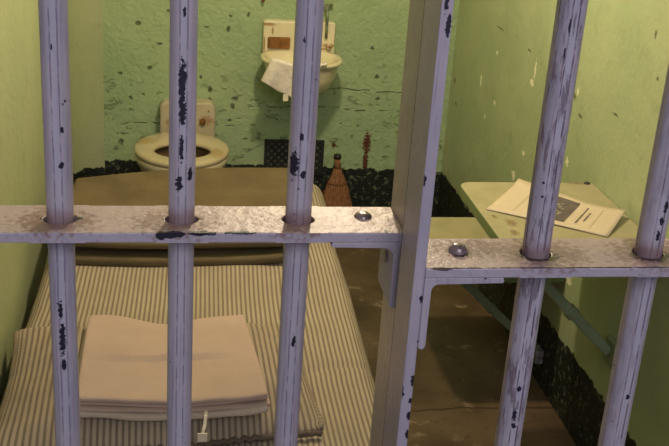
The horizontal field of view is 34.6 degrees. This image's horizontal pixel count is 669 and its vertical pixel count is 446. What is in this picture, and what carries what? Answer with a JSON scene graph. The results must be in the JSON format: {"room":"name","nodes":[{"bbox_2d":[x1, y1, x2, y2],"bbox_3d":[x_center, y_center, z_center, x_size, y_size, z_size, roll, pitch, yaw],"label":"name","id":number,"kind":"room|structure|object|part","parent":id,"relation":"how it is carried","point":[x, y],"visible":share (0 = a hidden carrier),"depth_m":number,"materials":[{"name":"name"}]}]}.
{"room":"prison interior","nodes":[
{"label":"prison interior","id":0,"kind":"room"},
{"bbox_2d":[0,0,47,403],"bbox_3d":[-0.847,-0.520,2.572,0.180,2.250,3.167,0,22,-9],"label":"wall","id":1,"kind":"structure","parent":0,"point":[22,167],"depth_m":2.57,"materials":[{"name":"green paint"}]},
{"bbox_2d":[102,0,459,216],"bbox_3d":[-0.248,-1.089,4.071,1.490,2.250,0.180,0,22,-9],"label":"wall","id":2,"kind":"structure","parent":0,"point":[358,114],"depth_m":4.19,"materials":[{"name":"green paint"}]},
{"bbox_2d":[68,0,104,184],"bbox_3d":[-0.897,-1.030,3.813,0.125,2.250,0.140,0,22,-9],"label":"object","id":3,"kind":"structure","parent":2,"relation":"attached to","point":[85,16],"depth_m":4.07,"materials":[{"name":"green paint"}]},
{"bbox_2d":[263,139,324,174],"bbox_3d":[-0.164,-0.265,4.324,0.240,0.146,0.014,0,22,-9],"label":"air vent","id":4,"kind":"object","parent":2,"relation":"in","point":[275,150],"visible":0.55,"depth_m":4.31,"materials":[{"name":"metal"}]},
{"bbox_2d":[262,19,335,52],"bbox_3d":[-0.137,-0.714,4.125,0.277,0.129,0.042,0,22,-9],"label":"backsplash","id":5,"kind":"structure","parent":2,"relation":"attached to","point":[271,27],"depth_m":4.09,"materials":[{"name":"ceramic"}]},
{"bbox_2d":[260,19,342,93],"bbox_3d":[-0.128,-0.544,4.065,0.310,0.396,0.284,0,22,-9],"label":"sink","id":6,"kind":"object","parent":2,"relation":"attached to","point":[278,34],"visible":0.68,"depth_m":4.09,"materials":[{"name":"ceramic"}]},
{"bbox_3d":[-0.212,-0.687,4.096,0.086,0.044,0.011,0,22,-9],"label":"soap dish","id":7,"kind":"part","parent":6,"relation":"part of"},
{"bbox_2d":[261,58,326,100],"bbox_3d":[-0.150,-0.534,3.962,0.241,0.147,0.118,5,22,1],"label":"hand towel","id":8,"kind":"object","parent":6,"relation":"on","point":[278,74],"visible":0.61,"depth_m":3.92,"materials":[{"name":"fabric"}]},
{"bbox_2d":[260,50,342,93],"bbox_3d":[-0.127,-0.559,4.058,0.310,0.139,0.282,0,22,-9],"label":"basin","id":9,"kind":"object","parent":6,"relation":"in","point":[327,74],"depth_m":4.04,"materials":[{"name":"ceramic"}]},
{"bbox_2d":[326,43,332,49],"bbox_3d":[-0.020,-0.678,4.128,0.026,0.026,0.016,0,22,-9],"label":"tap","id":10,"kind":"object","parent":6,"relation":"on","point":[329,46],"depth_m":4.12,"materials":[{"name":"metal"}]},
{"bbox_2d":[324,3,332,38],"bbox_3d":[-0.033,-0.777,4.110,0.042,0.131,0.053,14,24,23],"label":"supply pipe","id":11,"kind":"object","parent":2,"relation":"attached to","point":[326,6],"visible":0.91,"depth_m":4.09,"materials":[{"name":"metal"}]},
{"bbox_2d":[336,248,576,445],"bbox_3d":[0.091,1.078,1.999,1.850,0.150,5.717,0,22,-9],"label":"floor","id":12,"kind":"structure","parent":0,"point":[460,367],"depth_m":3.38,"materials":[{"name":"concrete"}]},
{"bbox_2d":[134,98,228,171],"bbox_3d":[-0.577,-0.157,4.038,0.348,0.508,0.494,0,22,-9],"label":"toilet","id":13,"kind":"object","parent":12,"relation":"on","point":[151,152],"visible":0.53,"depth_m":3.98,"materials":[{"name":"ceramic"}]},
{"bbox_3d":[-0.561,-0.271,3.941,0.348,0.026,0.394,0,22,-9],"label":"seat","id":14,"kind":"part","parent":13,"relation":"part of","materials":[{"name":"beige plastic"}]},
{"bbox_3d":[-0.574,-0.084,4.021,0.340,0.386,0.407,0,22,-9],"label":"bowl","id":15,"kind":"part","parent":13,"relation":"part of","materials":[{"name":"ceramic"}]},
{"bbox_3d":[-0.579,-0.294,4.217,0.212,0.388,0.062,0,22,-9],"label":"panel","id":16,"kind":"part","parent":13,"relation":"part of","materials":[{"name":"ceramic"}]},
{"bbox_2d":[323,154,351,206],"bbox_3d":[0.008,-0.126,4.334,0.172,0.305,0.091,0,22,-9],"label":"broom","id":17,"kind":"object","parent":12,"relation":"on","point":[336,193],"visible":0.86,"depth_m":4.32,"materials":[{"name":"wicker"}]},
{"bbox_3d":[0.013,-0.238,4.313,0.029,0.047,0.034,0,22,-9],"label":"handle","id":18,"kind":"part","parent":17,"relation":"part of","materials":[{"name":"wood"}]},
{"bbox_3d":[-0.357,0.503,2.629,0.770,0.380,1.880,0,22,-9],"label":"frame","id":19,"kind":"object","parent":12,"relation":"on","visible":0},
{"bbox_2d":[0,184,374,445],"bbox_3d":[-0.315,0.267,2.545,0.845,0.125,1.915,0,22,-9],"label":"mattress","id":20,"kind":"object","parent":19,"relation":"on","point":[336,364],"visible":0.22,"depth_m":2.55,"materials":[{"name":"beige fabric"}]},
{"bbox_2d":[0,323,323,445],"bbox_3d":[-0.354,0.309,2.188,0.633,0.069,0.502,0,22,-9],"label":"pillow","id":21,"kind":"object","parent":20,"relation":"on","point":[27,407],"visible":0.32,"depth_m":2.05,"materials":[{"name":"beige fabric"}]},
{"bbox_2d":[79,328,268,441],"bbox_3d":[-0.329,0.303,2.148,0.365,0.048,0.412,0,22,-9],"label":"folded towel","id":22,"kind":"object","parent":21,"relation":"on","point":[129,416],"visible":0.11,"depth_m":1.99,"materials":[{"name":"fabric"}]},
{"bbox_2d":[79,315,269,412],"bbox_3d":[-0.324,0.270,2.160,0.365,0.043,0.376,0,22,-9],"label":"sheet","id":23,"kind":"object","parent":22,"relation":"on","point":[123,367],"visible":0.8,"depth_m":2.09,"materials":[{"name":"beige fabric"}]},
{"bbox_2d":[73,168,287,266],"bbox_3d":[-0.421,-0.029,3.017,0.654,0.078,0.587,0,22,-9],"label":"folded blanket","id":24,"kind":"object","parent":20,"relation":"on","point":[213,186],"visible":0.46,"depth_m":3.02,"materials":[{"name":"fabric"}]},
{"bbox_2d":[436,0,668,445],"bbox_3d":[0.801,-0.517,2.846,0.180,2.250,3.167,0,22,-9],"label":"wall","id":25,"kind":"structure","parent":0,"point":[502,48],"depth_m":2.99,"materials":[{"name":"green paint"}]},
{"bbox_2d":[429,217,564,363],"bbox_3d":[0.441,0.219,3.321,0.370,0.335,0.440,0,22,-9],"label":"bench","id":26,"kind":"object","parent":25,"relation":"attached to","point":[440,227],"visible":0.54,"depth_m":3.30,"materials":[{"name":"paint"}]},
{"bbox_3d":[0.620,0.400,3.295,0.024,0.045,0.060,0,22,-9],"label":"wall plate","id":27,"kind":"part","parent":26,"relation":"part of","materials":[{"name":"metal"}]},
{"bbox_2d":[460,181,637,368],"bbox_3d":[0.538,0.167,2.711,0.378,0.395,0.517,0,22,-9],"label":"table","id":28,"kind":"object","parent":25,"relation":"attached to","point":[476,196],"visible":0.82,"depth_m":2.69,"materials":[{"name":"paint"}]},
{"bbox_2d":[486,178,625,236],"bbox_3d":[0.568,-0.045,2.695,0.306,0.019,0.244,15,24,24],"label":"pamphlet","id":29,"kind":"object","parent":28,"relation":"on","point":[571,212],"visible":0.73,"depth_m":2.67,"materials":[{"name":"paper"}]},
{"bbox_2d":[555,196,579,221],"bbox_3d":[0.558,-0.039,2.691,0.083,0.003,0.166,15,24,25],"label":"picture","id":30,"kind":"object","parent":29,"relation":"on","point":[568,208],"depth_m":2.68},
{"bbox_3d":[0.713,0.332,2.766,0.014,0.070,0.060,0,22,-9],"label":"wall plate","id":31,"kind":"part","parent":28,"relation":"part of","materials":[{"name":"green metal"}]},
{"bbox_3d":[0.285,-0.889,0.857,1.490,0.130,0.220,0,22,-9],"label":"wall","id":32,"kind":"structure","parent":0,"visible":0},
{"bbox_2d":[0,0,424,445],"bbox_3d":[-0.226,0.124,1.258,0.618,2.130,0.091,0,22,-9],"label":"bars","id":33,"kind":"object","parent":32,"relation":"in","point":[59,223],"visible":0.99,"depth_m":1.21,"materials":[{"name":"paint"}]},
{"bbox_2d":[382,0,668,445],"bbox_3d":[0.500,0.165,1.296,0.877,2.120,0.082,0,22,-9],"label":"door","id":34,"kind":"structure","parent":32,"relation":"in","point":[425,263],"depth_m":1.17,"materials":[{"name":"paint"}]}
]}

